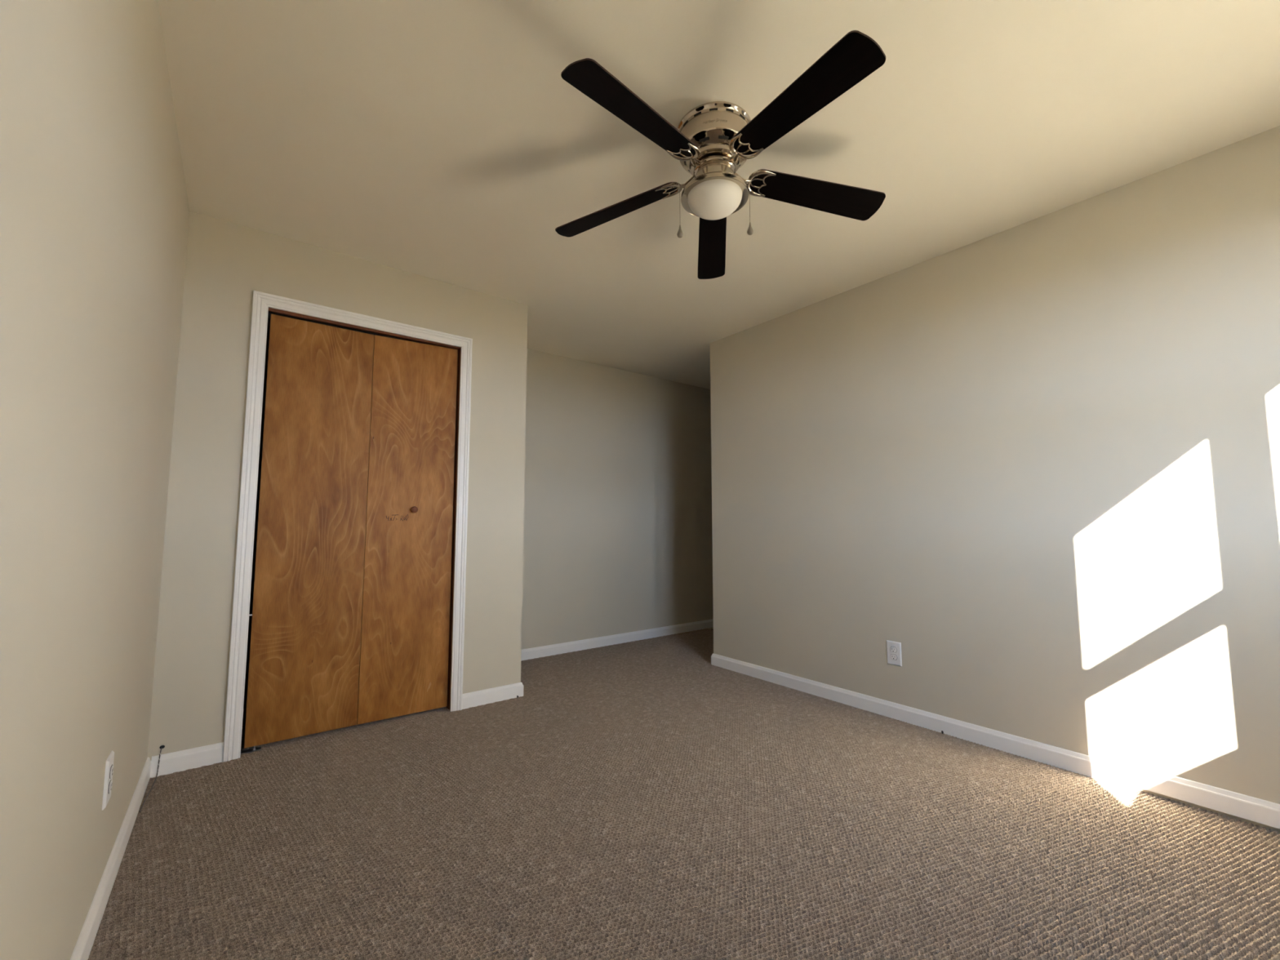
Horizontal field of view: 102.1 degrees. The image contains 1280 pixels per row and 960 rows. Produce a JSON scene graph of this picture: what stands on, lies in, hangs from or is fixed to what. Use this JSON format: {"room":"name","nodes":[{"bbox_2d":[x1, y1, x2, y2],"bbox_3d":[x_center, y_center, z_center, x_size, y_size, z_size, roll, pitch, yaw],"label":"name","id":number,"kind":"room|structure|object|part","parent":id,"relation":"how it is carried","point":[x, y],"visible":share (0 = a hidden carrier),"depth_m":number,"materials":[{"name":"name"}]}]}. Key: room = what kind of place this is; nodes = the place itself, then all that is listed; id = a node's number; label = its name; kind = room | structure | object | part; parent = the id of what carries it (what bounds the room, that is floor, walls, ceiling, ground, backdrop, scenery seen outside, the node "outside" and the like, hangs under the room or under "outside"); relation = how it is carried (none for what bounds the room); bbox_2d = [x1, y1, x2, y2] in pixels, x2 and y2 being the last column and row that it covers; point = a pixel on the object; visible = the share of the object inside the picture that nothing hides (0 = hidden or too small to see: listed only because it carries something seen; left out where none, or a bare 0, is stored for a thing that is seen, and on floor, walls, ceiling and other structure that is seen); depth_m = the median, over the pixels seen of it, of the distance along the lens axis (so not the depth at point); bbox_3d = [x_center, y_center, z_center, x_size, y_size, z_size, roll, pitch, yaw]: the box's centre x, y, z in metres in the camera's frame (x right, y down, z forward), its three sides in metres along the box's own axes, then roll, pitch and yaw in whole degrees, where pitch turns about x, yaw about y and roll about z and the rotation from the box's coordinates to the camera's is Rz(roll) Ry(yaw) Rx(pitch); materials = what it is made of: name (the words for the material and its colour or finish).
{"room":"empty bedroom","nodes":[
{"label":"empty bedroom","id":0,"kind":"room"},
{"bbox_2d":[0,0,189,959],"bbox_3d":[-1.216,-0.043,1.082,0.120,2.540,4.558,4,-6,-38],"label":"wall","id":1,"kind":"structure","parent":0,"point":[95,208],"depth_m":0.97,"materials":[{"name":"beige paint"}]},
{"bbox_2d":[102,750,114,810],"bbox_3d":[-1.431,0.807,1.394,0.010,0.125,0.079,4,-6,-38],"label":"wall outlet","id":2,"kind":"object","parent":1,"relation":"attached to","point":[108,784],"visible":1,"depth_m":1.37,"materials":[{"name":"white plastic"}]},
{"bbox_2d":[108,779,112,793],"bbox_3d":[-1.429,0.827,1.394,0.004,0.027,0.034,4,-6,-38],"label":"socket","id":3,"kind":"object","parent":2,"relation":"attached to","point":[110,782],"depth_m":1.39,"materials":[{"name":"white plastic"}]},
{"bbox_2d":[109,764,113,778],"bbox_3d":[-1.429,0.788,1.398,0.005,0.030,0.037,4,-6,-38],"label":"socket","id":4,"kind":"object","parent":2,"relation":"attached to","point":[111,766],"depth_m":1.39,"materials":[{"name":"white plastic"}]},
{"bbox_2d":[70,757,151,959],"bbox_3d":[-0.918,1.063,0.713,0.014,0.082,3.600,4,-6,-38],"label":"baseboard","id":5,"kind":"structure","parent":1,"relation":"attached to","point":[85,942],"depth_m":1.45,"materials":[{"name":"white paint"}]},
{"bbox_2d":[139,745,164,812],"bbox_3d":[-1.903,1.154,2.010,0.017,0.117,0.342,3,-6,-32],"label":"loose wire","id":6,"kind":"object","parent":1,"relation":"attached to","point":[161,747],"visible":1,"depth_m":2.13,"materials":[{"name":"grey"}]},
{"bbox_2d":[243,319,270,708],"bbox_3d":[-1.693,0.072,3.038,1.527,2.440,0.638,4,-6,-38],"label":"trim","id":7,"kind":"structure","parent":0,"point":[268,320],"depth_m":3.00,"materials":[{"name":"white wood"}]},
{"bbox_2d":[147,210,528,759],"bbox_3d":[-1.413,0.100,2.772,1.651,2.540,0.120,4,-6,-38],"label":"wall","id":8,"kind":"structure","parent":0,"point":[226,261],"depth_m":2.42,"materials":[{"name":"beige paint"}]},
{"bbox_2d":[150,742,223,777],"bbox_3d":[-1.922,1.189,2.199,0.232,0.082,0.014,4,-6,-38],"label":"baseboard","id":9,"kind":"structure","parent":8,"relation":"attached to","point":[206,755],"depth_m":2.19,"materials":[{"name":"white paint"}]},
{"bbox_2d":[222,290,472,762],"bbox_3d":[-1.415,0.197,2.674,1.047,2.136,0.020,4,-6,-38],"label":"trim","id":10,"kind":"structure","parent":8,"relation":"attached to","point":[262,301],"depth_m":2.44,"materials":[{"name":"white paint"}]},
{"bbox_2d":[240,311,457,754],"bbox_3d":[-1.450,0.230,2.715,0.930,2.078,0.088,4,-6,-38],"label":"door","id":11,"kind":"structure","parent":8,"relation":"in","point":[350,620],"depth_m":2.66,"materials":[{"name":"brown wood"}]},
{"bbox_3d":[-1.625,0.218,2.580,0.455,2.034,0.032,4,-6,-38],"label":"panel","id":12,"kind":"part","parent":11,"relation":"part of","materials":[{"name":"brown wood"}]},
{"bbox_3d":[-1.267,0.237,2.857,0.448,2.048,0.032,4,-6,-38],"label":"panel","id":13,"kind":"part","parent":11,"relation":"part of","materials":[{"name":"brown wood"}]},
{"bbox_3d":[-1.243,0.163,2.844,0.037,0.037,0.028,4,-6,-38],"label":"knob","id":14,"kind":"part","parent":11,"relation":"part of","materials":[{"name":"brown"}]},
{"bbox_2d":[268,307,461,349],"bbox_3d":[-1.433,-0.801,2.782,0.932,0.015,0.015,4,-6,-38],"label":"trim","id":15,"kind":"structure","parent":8,"relation":"attached to","point":[270,309],"depth_m":2.71,"materials":[{"name":"brown wood"}]},
{"bbox_2d":[521,348,713,649],"bbox_3d":[-0.002,0.273,4.821,6.402,2.540,0.120,4,-6,-38],"label":"wall","id":16,"kind":"structure","parent":0,"point":[618,538],"depth_m":4.56,"materials":[{"name":"beige paint"}]},
{"bbox_2d":[520,618,713,661],"bbox_3d":[0.648,1.438,5.145,4.618,0.082,0.014,4,-6,-38],"label":"baseboard","id":17,"kind":"structure","parent":16,"relation":"attached to","point":[580,645],"depth_m":4.44,"materials":[{"name":"white paint"}]},
{"bbox_2d":[88,628,1279,959],"bbox_3d":[0.257,1.257,2.425,3.982,0.023,3.838,4,-6,-38],"label":"floor","id":18,"kind":"structure","parent":0,"point":[645,799],"depth_m":1.68,"materials":[{"name":"brown carpet"}]},
{"bbox_2d":[157,0,1279,389],"bbox_3d":[1.312,-1.203,3.151,6.522,0.120,4.558,4,-6,-38],"label":"ceiling","id":19,"kind":"structure","parent":0,"point":[447,141],"depth_m":1.83,"materials":[{"name":"paint"}]},
{"bbox_2d":[555,30,885,279],"bbox_3d":[0.267,-1.057,1.790,1.245,0.400,1.226,4,-6,-38],"label":"ceiling fan","id":20,"kind":"object","parent":19,"relation":"hanging from","point":[714,140],"visible":1,"depth_m":1.74,"materials":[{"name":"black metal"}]},
{"bbox_3d":[-0.088,-1.035,1.986,0.516,0.006,0.129,-11,7,22],"label":"blade","id":21,"kind":"part","parent":20,"relation":"part of","materials":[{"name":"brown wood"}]},
{"bbox_3d":[-0.002,-1.091,1.551,0.129,0.006,0.531,13,9,42],"label":"blade","id":22,"kind":"part","parent":20,"relation":"part of","materials":[{"name":"black wood"}]},
{"bbox_3d":[0.310,-1.020,2.223,0.129,0.006,0.527,-6,-12,6],"label":"blade","id":23,"kind":"part","parent":20,"relation":"part of","materials":[{"name":"brown wood"}]},
{"bbox_3d":[0.265,-0.973,1.831,0.192,0.064,0.192,4,-6,-38],"label":"globe","id":24,"kind":"part","parent":20,"relation":"part of","materials":[{"name":"white glass"}]},
{"bbox_3d":[0.360,-0.976,1.831,0.059,0.142,0.003,0,-5,0],"label":"pull chain","id":25,"kind":"part","parent":20,"relation":"part of","materials":[{"name":"beige"}]},
{"bbox_3d":[0.445,-1.075,1.487,0.129,0.006,0.539,14,-3,-27],"label":"blade","id":26,"kind":"part","parent":20,"relation":"part of","materials":[{"name":"black wood"}]},
{"bbox_3d":[0.648,-1.056,1.912,0.526,0.006,0.129,6,-20,-10],"label":"blade","id":27,"kind":"part","parent":20,"relation":"part of","materials":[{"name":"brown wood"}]},
{"bbox_2d":[710,125,1279,833],"bbox_3d":[2.916,0.169,3.582,3.320,2.540,3.451,4,-6,-38],"label":"wall","id":28,"kind":"structure","parent":0,"point":[1037,460],"depth_m":2.30,"materials":[{"name":"beige paint"}]},
{"bbox_2d":[886,640,902,666],"bbox_3d":[1.370,0.935,2.790,0.010,0.125,0.079,4,-6,-38],"label":"wall outlet","id":29,"kind":"object","parent":28,"relation":"attached to","point":[893,649],"visible":1,"depth_m":2.79,"materials":[{"name":"white plastic"}]},
{"bbox_2d":[889,646,897,653],"bbox_3d":[1.368,0.916,2.790,0.005,0.030,0.037,4,-6,-38],"label":"socket","id":30,"kind":"object","parent":29,"relation":"attached to","point":[892,649],"depth_m":2.79,"materials":[{"name":"white plastic"}]},
{"bbox_2d":[890,653,897,660],"bbox_3d":[1.368,0.955,2.787,0.005,0.030,0.037,4,-6,-38],"label":"socket","id":31,"kind":"object","parent":29,"relation":"attached to","point":[893,656],"depth_m":2.79,"materials":[{"name":"white plastic"}]},
{"bbox_2d":[711,653,1279,828],"bbox_3d":[1.623,1.212,2.546,0.147,0.092,3.385,4,-6,-38],"label":"baseboard","id":32,"kind":"structure","parent":28,"relation":"attached to","point":[1112,772],"depth_m":2.25,"materials":[{"name":"white paint"}]},
{"bbox_3d":[-1.041,0.165,3.539,0.120,2.540,0.638,4,-6,-38],"label":"wall","id":33,"kind":"structure","parent":0,"visible":0},
{"bbox_2d":[462,682,523,709],"bbox_3d":[-1.089,1.284,3.322,0.373,0.082,0.772,4,-6,-38],"label":"baseboard","id":34,"kind":"structure","parent":33,"relation":"attached to","point":[482,697],"depth_m":3.01,"materials":[{"name":"white paint"}]}
]}

